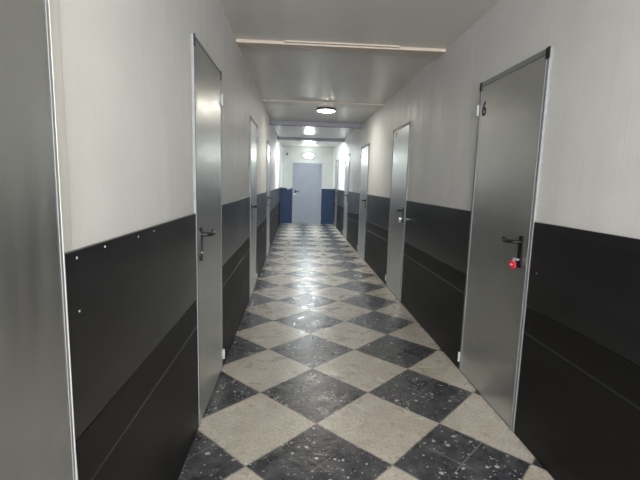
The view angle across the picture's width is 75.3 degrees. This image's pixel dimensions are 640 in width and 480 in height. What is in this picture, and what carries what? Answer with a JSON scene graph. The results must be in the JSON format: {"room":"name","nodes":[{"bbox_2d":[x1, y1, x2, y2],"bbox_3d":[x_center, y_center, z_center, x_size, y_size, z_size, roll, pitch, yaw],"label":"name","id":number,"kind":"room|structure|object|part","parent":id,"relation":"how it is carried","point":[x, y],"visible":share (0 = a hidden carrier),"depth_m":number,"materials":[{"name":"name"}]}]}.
{"room":"corridor","nodes":[
{"label":"corridor","id":0,"kind":"room"},
{"bbox_2d":[50,0,280,252],"bbox_3d":[-0.820,-0.514,4.293,0.100,2.522,18.725,1,8,-3],"label":"wall","id":1,"kind":"structure","parent":0,"point":[123,83],"depth_m":1.37,"materials":[{"name":"white paint"}]},
{"bbox_2d":[0,0,77,479],"bbox_3d":[-0.520,0.245,0.535,0.080,2.061,0.826,1,8,-3],"label":"door","id":2,"kind":"structure","parent":1,"relation":"in","point":[37,429],"depth_m":0.80,"materials":[{"name":"metal"}]},
{"bbox_3d":[-0.553,0.245,0.529,0.014,2.058,0.816,1,8,-3],"label":"frame","id":3,"kind":"part","parent":2,"relation":"part of","materials":[{"name":"grey metal"}]},
{"bbox_2d":[64,213,198,479],"bbox_3d":[-0.623,0.534,1.607,0.013,1.185,1.228,1,8,-3],"label":"wainscot","id":4,"kind":"structure","parent":1,"relation":"attached to","point":[132,297],"depth_m":1.35,"materials":[{"name":"black plastic"}]},
{"bbox_2d":[191,33,224,426],"bbox_3d":[-0.633,-0.034,2.514,0.080,2.060,0.740,1,8,-3],"label":"door","id":5,"kind":"structure","parent":1,"relation":"in","point":[206,77],"depth_m":2.41,"materials":[{"name":"metal"}]},
{"bbox_3d":[-0.639,0.024,2.227,0.009,0.180,0.038,1,8,-3],"label":"handle","id":6,"kind":"part","parent":5,"relation":"part of","materials":[{"name":"black plastic"}]},
{"bbox_3d":[-0.608,-0.038,2.279,0.058,0.028,0.140,1,8,-3],"label":"lever","id":7,"kind":"part","parent":5,"relation":"part of","materials":[{"name":"black plastic"}]},
{"bbox_2d":[222,196,249,364],"bbox_3d":[-0.750,0.224,3.817,0.012,1.187,1.758,1,8,-3],"label":"wainscot","id":8,"kind":"structure","parent":1,"relation":"attached to","point":[235,214],"depth_m":3.54,"materials":[{"name":"black plastic"}]},
{"bbox_2d":[249,116,257,299],"bbox_3d":[-0.775,-0.379,5.007,0.080,2.060,0.755,1,8,-3],"label":"door","id":9,"kind":"structure","parent":1,"relation":"in","point":[253,139],"depth_m":4.92,"materials":[{"name":"metal"}]},
{"bbox_2d":[256,191,266,281],"bbox_3d":[-0.896,-0.132,6.383,0.012,1.182,1.908,1,8,-3],"label":"wainscot","id":10,"kind":"structure","parent":1,"relation":"attached to","point":[261,225],"depth_m":6.19,"materials":[{"name":"black plastic"}]},
{"bbox_2d":[266,140,270,257],"bbox_3d":[-0.926,-0.751,7.664,0.080,2.060,0.790,1,8,-3],"label":"door","id":11,"kind":"structure","parent":1,"relation":"in","point":[268,143],"depth_m":7.59,"materials":[{"name":"metal"}]},
{"bbox_2d":[269,187,280,249],"bbox_3d":[-1.152,-0.755,10.880,0.012,1.172,5.593,1,8,-3],"label":"wainscot","id":12,"kind":"structure","parent":1,"relation":"attached to","point":[275,194],"depth_m":9.95,"materials":[{"name":"black plastic"}]},
{"bbox_2d":[280,145,333,223],"bbox_3d":[-0.413,-1.796,13.656,1.976,2.522,0.100,1,8,-3],"label":"wall","id":13,"kind":"structure","parent":0,"point":[324,155],"depth_m":13.50,"materials":[{"name":"white paint"}]},
{"bbox_2d":[280,145,281,186],"bbox_3d":[-1.253,-2.391,13.449,0.052,1.331,0.050,1,8,-3],"label":"trim","id":14,"kind":"structure","parent":13,"relation":"attached to","point":[281,145],"depth_m":13.47,"materials":[{"name":"white paint"}]},
{"bbox_2d":[280,188,291,222],"bbox_3d":[-1.109,-1.134,13.652,0.384,1.167,0.012,1,8,-3],"label":"wainscot","id":15,"kind":"structure","parent":13,"relation":"attached to","point":[286,194],"depth_m":13.65,"materials":[{"name":"blue paint"}]},
{"bbox_2d":[292,163,321,223],"bbox_3d":[-0.425,-1.519,13.603,0.956,1.984,0.080,1,8,-3],"label":"door","id":16,"kind":"structure","parent":13,"relation":"in","point":[307,177],"depth_m":13.63,"materials":[{"name":"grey metal"}]},
{"bbox_2d":[304,153,313,158],"bbox_3d":[-0.365,-2.728,13.435,0.316,0.170,0.084,1,8,-3],"label":"wall lamp","id":17,"kind":"object","parent":13,"relation":"attached to","point":[307,155],"visible":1,"depth_m":13.40,"materials":[{"name":"white"}]},
{"bbox_2d":[321,189,333,223],"bbox_3d":[0.240,-1.107,13.733,0.408,1.165,0.012,1,8,-3],"label":"wainscot","id":18,"kind":"structure","parent":13,"relation":"attached to","point":[327,195],"depth_m":13.72,"materials":[{"name":"blue paint"}]},
{"bbox_2d":[333,147,335,187],"bbox_3d":[0.467,-2.358,13.552,0.052,1.331,0.050,1,8,-3],"label":"trim","id":19,"kind":"structure","parent":13,"relation":"attached to","point":[334,147],"depth_m":13.57,"materials":[{"name":"white paint"}]},
{"bbox_2d":[220,0,499,146],"bbox_3d":[0.152,-1.794,4.170,1.976,0.100,18.925,1,8,-3],"label":"ceiling","id":20,"kind":"structure","parent":0,"point":[276,73],"depth_m":3.48,"materials":[{"name":"white paint"}]},
{"bbox_2d":[277,137,344,141],"bbox_3d":[-0.234,-2.649,10.923,1.774,0.074,0.120,1,8,-3],"label":"ceiling beam","id":21,"kind":"structure","parent":20,"relation":"attached to","point":[278,138],"depth_m":10.87,"materials":[{"name":"white paint"}]},
{"bbox_2d":[270,120,361,128],"bbox_3d":[-0.072,-2.249,8.076,1.774,0.080,0.120,1,8,-3],"label":"ceiling beam","id":22,"kind":"structure","parent":20,"relation":"attached to","point":[272,122],"depth_m":8.02,"materials":[{"name":"white paint"}]},
{"bbox_2d":[262,100,383,108],"bbox_3d":[0.038,-2.013,6.147,1.774,0.014,0.292,1,8,-3],"label":"ceiling beam","id":23,"kind":"structure","parent":20,"relation":"attached to","point":[273,102],"depth_m":6.10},
{"bbox_2d":[317,107,335,112],"bbox_3d":[0.097,-2.047,6.536,0.300,0.050,0.300,1,8,-3],"label":"ceiling lamp","id":24,"kind":"object","parent":20,"relation":"attached to","point":[319,109],"visible":1,"depth_m":6.44,"materials":[{"name":"white plastic"}]},
{"bbox_2d":[318,110,333,112],"bbox_3d":[0.097,-2.032,6.538,0.266,0.020,0.266,1,8,-3],"label":"diffuser","id":25,"kind":"object","parent":24,"relation":"attached to","point":[323,111],"depth_m":6.51,"materials":[{"name":"white plastic"}]},
{"bbox_2d":[236,39,445,55],"bbox_3d":[0.187,-1.641,3.528,1.774,0.026,0.150,1,8,-3],"label":"ceiling beam","id":26,"kind":"structure","parent":20,"relation":"attached to","point":[286,44],"depth_m":3.51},
{"bbox_2d":[178,223,553,479],"bbox_3d":[0.080,0.802,4.528,1.976,0.100,18.925,1,8,-3],"label":"floor","id":27,"kind":"structure","parent":0,"point":[326,374],"depth_m":2.68,"materials":[{"name":"tile"}]},
{"bbox_2d":[334,0,639,238],"bbox_3d":[1.052,-0.478,4.405,0.100,2.522,18.725,1,8,-3],"label":"wall","id":28,"kind":"structure","parent":0,"point":[590,176],"depth_m":2.04,"materials":[{"name":"white paint"}]},
{"bbox_2d":[333,189,334,224],"bbox_3d":[0.463,-1.077,13.536,0.012,1.172,0.433,1,8,-3],"label":"wainscot","id":29,"kind":"structure","parent":28,"relation":"attached to","point":[334,189],"depth_m":13.54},
{"bbox_2d":[334,160,338,226],"bbox_3d":[0.474,-1.436,12.904,0.080,2.060,0.715,1,8,-3],"label":"door","id":30,"kind":"structure","parent":28,"relation":"in","point":[337,161],"depth_m":12.89,"materials":[{"name":"metal"}]},
{"bbox_2d":[336,189,343,234],"bbox_3d":[0.568,-0.818,11.685,0.012,1.172,1.868,1,8,-3],"label":"wainscot","id":31,"kind":"structure","parent":28,"relation":"attached to","point":[340,193],"depth_m":11.59,"materials":[{"name":"black plastic"}]},
{"bbox_2d":[342,154,349,239],"bbox_3d":[0.621,-1.073,10.309,0.080,2.060,0.785,1,8,-3],"label":"door","id":32,"kind":"structure","parent":28,"relation":"in","point":[347,162],"depth_m":10.28,"materials":[{"name":"metal"}]},
{"bbox_2d":[347,191,359,250],"bbox_3d":[0.717,-0.457,9.079,0.012,1.177,1.818,1,8,-3],"label":"wainscot","id":33,"kind":"structure","parent":28,"relation":"attached to","point":[353,197],"depth_m":8.95,"materials":[{"name":"black plastic"}]},
{"bbox_2d":[357,143,369,259],"bbox_3d":[0.770,-0.709,7.701,0.080,2.060,0.840,1,8,-3],"label":"door","id":34,"kind":"structure","parent":28,"relation":"in","point":[365,150],"depth_m":7.64,"materials":[{"name":"metal"}]},
{"bbox_2d":[364,194,389,284],"bbox_3d":[0.866,-0.092,6.451,0.012,1.182,1.803,1,8,-3],"label":"wainscot","id":35,"kind":"structure","parent":28,"relation":"attached to","point":[378,207],"depth_m":6.27,"materials":[{"name":"black plastic"}]},
{"bbox_2d":[385,121,411,301],"bbox_3d":[0.918,-0.345,5.098,0.080,2.060,0.805,1,8,-3],"label":"door","id":36,"kind":"structure","parent":28,"relation":"in","point":[398,193],"depth_m":5.04,"materials":[{"name":"metal"}]},
{"bbox_2d":[401,200,470,368],"bbox_3d":[1.012,0.263,3.892,0.012,1.187,1.748,1,8,-3],"label":"wainscot","id":37,"kind":"structure","parent":28,"relation":"attached to","point":[436,238],"depth_m":3.61,"materials":[{"name":"black plastic"}]},
{"bbox_2d":[457,46,552,432],"bbox_3d":[1.061,0.007,2.574,0.080,2.060,0.790,1,8,-3],"label":"door","id":38,"kind":"structure","parent":28,"relation":"in","point":[511,111],"depth_m":2.47,"materials":[{"name":"metal"}]},
{"bbox_3d":[1.066,0.003,2.327,0.058,0.028,0.140,1,8,-3],"label":"lever","id":39,"kind":"part","parent":38,"relation":"part of","materials":[{"name":"black plastic"}]},
{"bbox_2d":[508,258,517,268],"bbox_3d":[1.061,0.128,2.287,0.045,0.064,0.032,7,10,35],"label":"tag","id":40,"kind":"object","parent":38,"relation":"hanging from","point":[512,264],"visible":1,"depth_m":2.28,"materials":[{"name":"red plastic"}]},
{"bbox_3d":[1.100,0.066,2.278,0.009,0.180,0.038,1,8,-3],"label":"handle","id":41,"kind":"part","parent":38,"relation":"part of","materials":[{"name":"black plastic"}]},
{"bbox_2d":[514,222,639,479],"bbox_3d":[1.304,0.983,-1.262,0.013,1.187,7.083,1,8,-3],"label":"wainscot","id":42,"kind":"structure","parent":28,"relation":"attached to","point":[578,408],"depth_m":1.79,"materials":[{"name":"black plastic"}]}
]}

